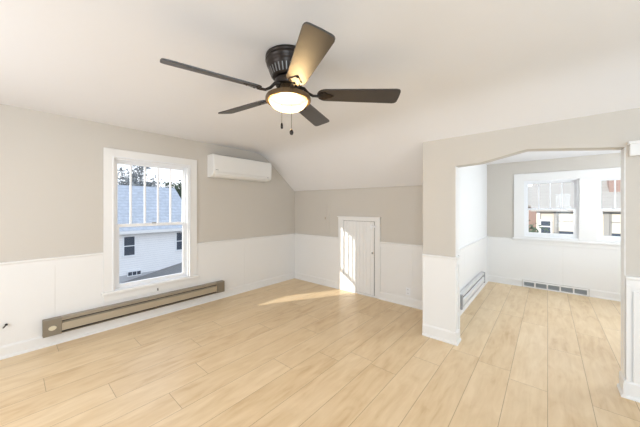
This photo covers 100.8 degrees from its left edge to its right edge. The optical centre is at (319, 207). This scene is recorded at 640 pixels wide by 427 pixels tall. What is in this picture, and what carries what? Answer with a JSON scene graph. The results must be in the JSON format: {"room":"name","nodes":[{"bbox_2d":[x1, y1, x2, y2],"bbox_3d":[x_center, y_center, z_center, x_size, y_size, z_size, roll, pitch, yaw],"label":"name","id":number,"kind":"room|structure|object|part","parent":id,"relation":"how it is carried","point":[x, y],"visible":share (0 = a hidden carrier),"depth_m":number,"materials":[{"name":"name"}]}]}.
{"room":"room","nodes":[
{"label":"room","id":0,"kind":"room"},
{"bbox_2d":[0,104,294,262],"bbox_3d":[-2.359,0.140,3.484,0.150,2.620,5.750,0,0,41],"label":"wall","id":1,"kind":"structure","parent":0,"point":[51,165],"depth_m":2.97,"materials":[{"name":"beige paint"}]},
{"bbox_2d":[0,260,102,345],"bbox_3d":[-3.318,0.938,2.248,0.006,0.785,2.323,0,0,41],"label":"wainscoting","id":2,"kind":"structure","parent":1,"relation":"attached to","point":[28,297],"depth_m":2.75,"materials":[{"name":"white paint"}]},
{"bbox_2d":[0,252,103,271],"bbox_3d":[-3.312,0.568,2.242,0.024,0.085,2.324,0,0,41],"label":"trim","id":3,"kind":"structure","parent":1,"relation":"attached to","point":[34,263],"depth_m":2.78,"materials":[{"name":"white paint"}]},
{"bbox_2d":[42,280,224,337],"bbox_3d":[-2.191,1.242,3.471,0.088,0.169,2.000,0,0,41],"label":"baseboard heater","id":4,"kind":"object","parent":1,"relation":"attached to","point":[57,325],"visible":1,"depth_m":3.22,"materials":[{"name":"beige metal"}]},
{"bbox_2d":[0,272,294,359],"bbox_3d":[-2.292,1.387,3.426,0.028,0.125,5.450,0,0,41],"label":"baseboard","id":5,"kind":"structure","parent":1,"relation":"attached to","point":[14,349],"depth_m":3.25,"materials":[{"name":"white paint"}]},
{"bbox_2d":[101,147,198,302],"bbox_3d":[-2.243,0.201,3.583,0.193,1.839,1.140,0,0,41],"label":"window","id":6,"kind":"structure","parent":1,"relation":"in","point":[112,290],"depth_m":3.44,"materials":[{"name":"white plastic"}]},
{"bbox_3d":[-2.278,-0.181,3.599,0.034,0.839,0.866,0,0,41],"label":"sash","id":7,"kind":"part","parent":6,"relation":"part of","materials":[{"name":"white plastic"}]},
{"bbox_3d":[-2.267,0.195,3.590,0.148,1.610,0.890,0,0,41],"label":"frame","id":8,"kind":"part","parent":6,"relation":"part of","materials":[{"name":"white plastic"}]},
{"bbox_3d":[-2.250,0.597,3.575,0.034,0.789,0.866,0,0,41],"label":"sash","id":9,"kind":"part","parent":6,"relation":"part of","materials":[{"name":"glass"}]},
{"bbox_2d":[103,283,196,305],"bbox_3d":[-2.204,1.218,3.545,0.006,0.225,1.093,0,0,41],"label":"trim","id":10,"kind":"structure","parent":1,"relation":"attached to","point":[195,284],"depth_m":3.47,"materials":[{"name":"white paint"}]},
{"bbox_2d":[207,154,271,181],"bbox_3d":[-1.305,-0.647,4.437,0.206,0.351,1.100,0,0,41],"label":"air conditioner","id":11,"kind":"object","parent":1,"relation":"attached to","point":[218,166],"visible":1,"depth_m":4.27,"materials":[{"name":"white plastic"}]},
{"bbox_3d":[-1.230,-0.675,4.373,0.007,0.250,1.064,0,0,41],"label":"panel","id":12,"kind":"part","parent":11,"relation":"part of","materials":[{"name":"white plastic"}]},
{"bbox_2d":[197,238,294,288],"bbox_3d":[-1.185,0.938,4.730,0.006,0.785,2.028,0,0,41],"label":"trim","id":13,"kind":"structure","parent":1,"relation":"attached to","point":[236,265],"depth_m":4.60,"materials":[{"name":"white paint"}]},
{"bbox_2d":[197,233,294,248],"bbox_3d":[-1.178,0.568,4.725,0.024,0.085,2.029,0,0,41],"label":"trim","id":14,"kind":"structure","parent":1,"relation":"attached to","point":[283,236],"depth_m":4.54,"materials":[{"name":"white paint"}]},
{"bbox_2d":[0,0,639,190],"bbox_3d":[0.110,-0.685,1.344,6.485,0.731,5.521,0,0,41],"label":"ceiling","id":15,"kind":"structure","parent":0,"point":[459,67],"depth_m":1.86,"materials":[{"name":"paint"}]},
{"bbox_2d":[160,22,400,134],"bbox_3d":[-0.250,-0.721,1.779,1.374,0.558,1.414,0,0,41],"label":"ceiling fan","id":16,"kind":"object","parent":15,"relation":"hanging from","point":[290,67],"visible":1,"depth_m":1.65,"materials":[{"name":"brown wood"}]},
{"bbox_3d":[-0.587,-0.750,1.495,0.542,0.009,0.146,-1,18,-35],"label":"blade","id":17,"kind":"part","parent":16,"relation":"part of","materials":[{"name":"brown wood"}]},
{"bbox_3d":[-0.578,-0.773,2.037,0.542,0.009,0.146,3,18,37],"label":"blade","id":18,"kind":"part","parent":16,"relation":"part of","materials":[{"name":"brown wood"}]},
{"bbox_3d":[-0.210,-0.687,1.760,0.254,0.082,0.254,0,0,41],"label":"lamp shade","id":19,"kind":"part","parent":16,"relation":"part of","materials":[{"name":"beige glass"}]},
{"bbox_3d":[-0.183,-0.619,1.649,0.003,0.308,0.089,0,0,-14],"label":"pull chain","id":20,"kind":"part","parent":16,"relation":"part of","materials":[{"name":"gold metal"}]},
{"bbox_3d":[-0.075,-0.731,1.320,0.146,0.009,0.542,16,-2,-17],"label":"blade","id":21,"kind":"part","parent":16,"relation":"part of","materials":[{"name":"brown wood"}]},
{"bbox_3d":[-0.060,-0.769,2.196,0.146,0.009,0.542,-14,-3,19],"label":"blade","id":22,"kind":"part","parent":16,"relation":"part of","materials":[{"name":"brown wood"}]},
{"bbox_3d":[0.251,-0.743,1.753,0.542,0.009,0.146,1,-12,1],"label":"blade","id":23,"kind":"part","parent":16,"relation":"part of","materials":[{"name":"brown wood"}]},
{"bbox_2d":[0,278,639,426],"bbox_3d":[0.882,1.510,2.242,6.685,0.120,8.090,0,0,41],"label":"floor","id":24,"kind":"structure","parent":0,"point":[294,352],"depth_m":2.39,"materials":[{"name":"brown wood"}]},
{"bbox_2d":[295,185,422,244],"bbox_3d":[0.623,0.475,4.614,2.900,1.950,0.150,0,0,41],"label":"wall","id":25,"kind":"structure","parent":0,"point":[400,209],"depth_m":4.30,"materials":[{"name":"beige paint"}]},
{"bbox_2d":[295,238,337,281],"bbox_3d":[-0.096,0.938,5.128,1.138,0.785,0.006,0,0,41],"label":"trim","id":26,"kind":"structure","parent":25,"relation":"attached to","point":[317,258],"depth_m":5.08,"materials":[{"name":"white paint"}]},
{"bbox_2d":[295,233,337,241],"bbox_3d":[-0.102,0.568,5.122,1.139,0.085,0.024,0,0,41],"label":"trim","id":27,"kind":"structure","parent":25,"relation":"attached to","point":[305,236],"depth_m":5.07,"materials":[{"name":"white paint"}]},
{"bbox_2d":[315,204,328,233],"bbox_3d":[0.037,0.203,5.007,0.350,0.555,0.017,0,0,41],"label":"electrical panel","id":28,"kind":"object","parent":25,"relation":"attached to","point":[321,210],"visible":1,"depth_m":5.00,"materials":[{"name":"beige paint"}]},
{"bbox_3d":[0.037,0.203,5.007,0.260,0.455,0.005,0,0,41],"label":"panel door","id":29,"kind":"part","parent":28,"relation":"part of","materials":[{"name":"beige paint"}]},
{"bbox_2d":[337,216,380,298],"bbox_3d":[0.634,0.797,4.474,0.854,1.305,0.053,0,0,41],"label":"door","id":30,"kind":"structure","parent":25,"relation":"in","point":[359,238],"depth_m":4.46,"materials":[{"name":"white paint"}]},
{"bbox_3d":[0.648,0.820,4.482,0.603,1.191,0.013,0,0,41],"label":"panel","id":31,"kind":"part","parent":30,"relation":"part of","materials":[{"name":"white paint"}]},
{"bbox_2d":[295,272,422,309],"bbox_3d":[0.565,1.387,4.546,2.900,0.125,0.028,0,0,41],"label":"baseboard","id":32,"kind":"structure","parent":25,"relation":"attached to","point":[410,302],"depth_m":4.15,"materials":[{"name":"white paint"}]},
{"bbox_2d":[380,247,422,300],"bbox_3d":[1.317,0.938,3.914,0.933,0.785,0.006,0,0,41],"label":"trim","id":33,"kind":"structure","parent":25,"relation":"attached to","point":[400,269],"depth_m":3.99,"materials":[{"name":"white paint"}]},
{"bbox_2d":[380,242,422,251],"bbox_3d":[1.311,0.578,3.907,0.934,0.085,0.024,0,0,41],"label":"trim","id":34,"kind":"structure","parent":25,"relation":"attached to","point":[382,244],"depth_m":3.97,"materials":[{"name":"white paint"}]},
{"bbox_2d":[459,164,486,248],"bbox_3d":[2.349,0.240,4.268,0.170,2.420,3.105,0,0,41],"label":"wall","id":35,"kind":"structure","parent":0,"point":[472,179],"depth_m":4.25,"materials":[{"name":"white paint"}]},
{"bbox_2d":[460,272,484,309],"bbox_3d":[2.360,1.228,4.077,0.062,0.187,1.660,0,0,41],"label":"baseboard heater","id":36,"kind":"object","parent":35,"relation":"attached to","point":[466,294],"visible":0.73,"depth_m":3.92,"materials":[{"name":"grey metal"}]},
{"bbox_2d":[460,241,486,290],"bbox_3d":[2.367,0.960,4.153,0.006,0.780,2.951,0,0,41],"label":"wainscoting","id":37,"kind":"structure","parent":35,"relation":"attached to","point":[473,261],"depth_m":4.23,"materials":[{"name":"white paint"}]},
{"bbox_2d":[459,236,487,254],"bbox_3d":[2.374,0.598,4.147,0.024,0.085,2.955,0,0,41],"label":"trim","id":38,"kind":"structure","parent":35,"relation":"attached to","point":[470,246],"depth_m":4.15,"materials":[{"name":"white paint"}]},
{"bbox_2d":[460,276,487,315],"bbox_3d":[2.375,1.400,4.146,0.028,0.100,2.955,0,0,41],"label":"baseboard","id":39,"kind":"structure","parent":35,"relation":"attached to","point":[468,303],"depth_m":4.24,"materials":[{"name":"white paint"}]},
{"bbox_2d":[423,108,639,276],"bbox_3d":[2.549,0.260,1.957,3.485,2.380,0.140,0,0,41],"label":"wall partition","id":40,"kind":"structure","parent":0,"point":[611,130],"depth_m":2.46,"materials":[{"name":"beige paint"}]},
{"bbox_2d":[422,254,459,265],"bbox_3d":[1.344,0.568,2.950,0.364,0.085,0.124,0,0,41],"label":"trim","id":41,"kind":"structure","parent":40,"relation":"attached to","point":[447,260],"depth_m":2.89,"materials":[{"name":"white paint"}]},
{"bbox_2d":[423,255,459,331],"bbox_3d":[1.360,0.917,2.975,0.354,0.805,0.156,0,0,41],"label":"trim","id":42,"kind":"structure","parent":40,"relation":"attached to","point":[441,282],"depth_m":2.90,"materials":[{"name":"white paint"}]},
{"bbox_2d":[422,323,460,345],"bbox_3d":[1.357,1.383,2.962,0.368,0.135,0.168,0,0,41],"label":"baseboard","id":43,"kind":"structure","parent":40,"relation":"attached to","point":[447,336],"depth_m":2.89,"materials":[{"name":"white paint"}]},
{"bbox_2d":[455,166,458,256],"bbox_3d":[1.488,0.041,2.870,0.006,0.968,0.137,0,0,41],"label":"trim","id":44,"kind":"structure","parent":40,"relation":"attached to","point":[456,168],"depth_m":2.83,"materials":[{"name":"white paint"}]},
{"bbox_2d":[621,148,625,378],"bbox_3d":[2.393,0.425,2.091,0.006,1.780,0.139,0,0,41],"label":"trim","id":45,"kind":"structure","parent":40,"relation":"attached to","point":[623,151],"depth_m":2.06,"materials":[{"name":"white paint"}]},
{"bbox_2d":[617,371,639,402],"bbox_3d":[3.113,1.383,1.453,1.973,0.135,0.168,0,0,41],"label":"baseboard","id":46,"kind":"structure","parent":40,"relation":"attached to","point":[628,390],"depth_m":2.01,"materials":[{"name":"white paint"}]},
{"bbox_2d":[626,285,639,383],"bbox_3d":[3.080,0.932,1.393,1.945,0.775,0.022,0,0,41],"label":"trim","id":47,"kind":"structure","parent":40,"relation":"attached to","point":[632,294],"depth_m":2.00,"materials":[{"name":"white paint"}]},
{"bbox_2d":[626,276,639,288],"bbox_3d":[3.079,0.562,1.393,1.945,0.085,0.024,0,0,41],"label":"trim","id":48,"kind":"structure","parent":40,"relation":"attached to","point":[634,282],"depth_m":2.00,"materials":[{"name":"white paint"}]},
{"bbox_2d":[627,140,639,156],"bbox_3d":[2.766,-0.446,1.637,1.138,0.108,0.062,0,0,41],"label":"trim","id":49,"kind":"structure","parent":40,"relation":"attached to","point":[634,146],"depth_m":1.97,"materials":[{"name":"white paint"}]},
{"bbox_2d":[486,150,620,164],"bbox_3d":[3.432,-0.905,3.238,2.815,0.090,2.955,0,0,41],"label":"ceiling","id":50,"kind":"structure","parent":0,"point":[530,155],"depth_m":4.34,"materials":[{"name":"paint"}]},
{"bbox_2d":[487,153,620,288],"bbox_3d":[4.444,0.240,4.415,2.815,2.420,0.150,0,0,41],"label":"wall","id":51,"kind":"structure","parent":0,"point":[500,177],"depth_m":5.03,"materials":[{"name":"beige paint"}]},
{"bbox_2d":[487,236,513,242],"bbox_3d":[3.483,0.608,5.126,0.432,0.085,0.024,0,0,41],"label":"trim","id":52,"kind":"structure","parent":51,"relation":"attached to","point":[499,239],"depth_m":5.11,"materials":[{"name":"white paint"}]},
{"bbox_2d":[524,178,578,238],"bbox_3d":[4.094,0.013,4.714,0.735,1.015,0.148,0,0,41],"label":"window","id":53,"kind":"structure","parent":51,"relation":"in","point":[575,235],"depth_m":4.64,"materials":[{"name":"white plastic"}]},
{"bbox_3d":[4.094,-0.224,4.714,0.711,0.524,0.034,0,0,41],"label":"sash","id":54,"kind":"part","parent":53,"relation":"part of","materials":[{"name":"white plastic"}]},
{"bbox_3d":[4.070,0.259,4.686,0.711,0.504,0.034,0,0,41],"label":"sash","id":55,"kind":"part","parent":53,"relation":"part of","materials":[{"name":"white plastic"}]},
{"bbox_2d":[487,241,620,292],"bbox_3d":[4.393,0.968,4.356,2.813,0.715,0.006,0,0,41],"label":"wainscoting","id":56,"kind":"structure","parent":51,"relation":"attached to","point":[588,268],"depth_m":4.59,"materials":[{"name":"white paint"}]},
{"bbox_2d":[487,275,620,301],"bbox_3d":[4.386,1.387,4.348,2.815,0.125,0.028,0,0,41],"label":"baseboard","id":57,"kind":"structure","parent":51,"relation":"attached to","point":[593,293],"depth_m":4.31,"materials":[{"name":"white paint"}]},
{"bbox_2d":[522,280,588,296],"bbox_3d":[4.073,1.389,4.616,0.865,0.122,0.030,0,0,41],"label":"air vent","id":58,"kind":"object","parent":51,"relation":"in","point":[525,283],"visible":1,"depth_m":4.58,"materials":[{"name":"white metal"}]},
{"bbox_2d":[524,282,533,286],"bbox_3d":[3.818,1.390,4.836,0.148,0.076,0.024,0,0,41],"label":"grille","id":59,"kind":"object","parent":58,"relation":"attached to","point":[526,284],"depth_m":4.83,"materials":[{"name":"grey metal"}]},
{"bbox_2d":[536,283,546,288],"bbox_3d":[3.946,1.390,4.726,0.148,0.076,0.024,0,0,41],"label":"grille","id":60,"kind":"object","parent":58,"relation":"attached to","point":[538,285],"depth_m":4.71,"materials":[{"name":"grey metal"}]},
{"bbox_2d":[548,285,558,290],"bbox_3d":[4.073,1.390,4.617,0.148,0.076,0.024,0,0,41],"label":"grille","id":61,"kind":"object","parent":58,"relation":"attached to","point":[550,287],"depth_m":4.61,"materials":[{"name":"grey metal"}]},
{"bbox_2d":[561,287,572,292],"bbox_3d":[4.200,1.390,4.507,0.148,0.076,0.024,0,0,41],"label":"grille","id":62,"kind":"object","parent":58,"relation":"attached to","point":[563,289],"depth_m":4.50,"materials":[{"name":"grey metal"}]},
{"bbox_2d":[575,289,586,294],"bbox_3d":[4.328,1.390,4.398,0.148,0.076,0.024,0,0,41],"label":"grille","id":63,"kind":"object","parent":58,"relation":"attached to","point":[577,291],"depth_m":4.39,"materials":[{"name":"grey metal"}]},
{"bbox_2d":[512,237,620,249],"bbox_3d":[4.395,0.620,4.347,1.960,0.070,0.018,0,0,41],"label":"trim","id":64,"kind":"structure","parent":51,"relation":"attached to","point":[611,247],"depth_m":4.48,"materials":[{"name":"white paint"}]},
{"bbox_2d":[514,167,620,242],"bbox_3d":[4.394,-0.040,4.346,1.960,1.188,0.020,0,0,41],"label":"trim","id":65,"kind":"structure","parent":51,"relation":"attached to","point":[587,178],"depth_m":4.39,"materials":[{"name":"white paint"}]},
{"bbox_2d":[597,176,620,240],"bbox_3d":[4.803,0.013,4.105,0.735,1.015,0.148,0,0,41],"label":"window","id":66,"kind":"structure","parent":51,"relation":"in","point":[600,236],"depth_m":4.27,"materials":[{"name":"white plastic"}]},
{"bbox_3d":[4.803,-0.224,4.105,0.711,0.524,0.034,0,0,41],"label":"sash","id":67,"kind":"part","parent":66,"relation":"part of","materials":[{"name":"white plastic"}]},
{"bbox_3d":[4.779,0.259,4.077,0.711,0.504,0.034,0,0,41],"label":"sash","id":68,"kind":"part","parent":66,"relation":"part of","materials":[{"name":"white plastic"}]},
{"label":"outside","id":69,"kind":"structure","parent":0,"visible":0},
{"bbox_2d":[119,263,181,283],"bbox_3d":[-4.859,4.356,17.361,90.000,1.235,100.000,0,0,41],"label":"ground","id":70,"kind":"structure","parent":69,"point":[177,268],"depth_m":17.22,"materials":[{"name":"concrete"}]},
{"bbox_2d":[118,165,156,186],"bbox_3d":[-19.321,-0.011,25.761,6.888,8.959,6.297,0,0,41],"label":"tree","id":71,"kind":"object","parent":70,"relation":"on","point":[134,175],"visible":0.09,"depth_m":25.07,"materials":[{"name":"grey plant"}]},
{"bbox_2d":[118,185,181,282],"bbox_3d":[-16.326,1.875,17.788,8.750,7.150,12.300,0,0,41],"label":"house","id":72,"kind":"structure","parent":70,"relation":"on","point":[143,250],"depth_m":18.04,"materials":[{"name":"white wood"}]},
{"bbox_3d":[-12.012,2.390,16.685,0.030,1.160,0.550,0,0,41],"label":"pane","id":73,"kind":"part","parent":72,"relation":"part of","materials":[{"name":"grey glass"}]},
{"bbox_3d":[-10.018,2.360,19.006,0.030,1.220,0.530,0,0,41],"label":"pane","id":74,"kind":"part","parent":72,"relation":"part of","materials":[{"name":"grey glass"}]},
{"bbox_2d":[118,173,181,189],"bbox_3d":[-17.659,0.208,28.660,7.788,8.517,6.542,0,0,-20],"label":"tree","id":75,"kind":"object","parent":70,"relation":"on","point":[153,182],"visible":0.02,"depth_m":27.40,"materials":[{"name":"grey plant"}]},
{"bbox_2d":[162,180,181,198],"bbox_3d":[-14.441,-0.045,29.525,4.419,8.008,6.284,0,0,18],"label":"tree","id":76,"kind":"object","parent":70,"relation":"on","point":[179,191],"visible":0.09,"depth_m":27.79,"materials":[{"name":"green plant"}]},
{"bbox_2d":[528,187,535,229],"bbox_3d":[16.595,1.750,26.613,8.280,7.400,6.600,0,0,41],"label":"house","id":77,"kind":"structure","parent":70,"relation":"on","point":[532,214],"depth_m":21.93,"materials":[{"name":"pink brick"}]},
{"bbox_2d":[529,220,550,232],"bbox_3d":[10.744,2.535,15.060,3.723,4.454,3.311,0,0,-5],"label":"shrub","id":78,"kind":"object","parent":70,"relation":"on","point":[534,229],"visible":0.02,"depth_m":14.06,"materials":[{"name":"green plant"}]},
{"bbox_2d":[531,180,620,235],"bbox_3d":[18.180,1.500,15.362,9.050,7.900,7.700,0,0,41],"label":"house","id":79,"kind":"structure","parent":70,"relation":"on","point":[561,221],"depth_m":14.85,"materials":[{"name":"beige"}]},
{"bbox_3d":[12.965,1.300,15.209,0.420,1.100,0.030,0,0,41],"label":"pane","id":80,"kind":"part","parent":79,"relation":"part of","materials":[{"name":"grey"}]},
{"bbox_3d":[13.619,1.520,14.650,0.600,0.460,0.025,0,0,41],"label":"pane","id":81,"kind":"part","parent":79,"relation":"part of","materials":[{"name":"grey"}]},
{"bbox_2d":[559,213,572,231],"bbox_3d":[13.619,0.790,14.650,0.600,1.000,0.025,0,0,41],"label":"blind","id":82,"kind":"object","parent":79,"relation":"hanging from","point":[565,219],"depth_m":14.63,"materials":[{"name":"beige fabric"}]},
{"bbox_2d":[612,214,620,233],"bbox_3d":[15.147,0.790,13.337,0.630,1.000,0.025,0,0,41],"label":"blind","id":83,"kind":"object","parent":79,"relation":"hanging from","point":[616,218],"depth_m":13.42,"materials":[{"name":"beige"}]}
]}

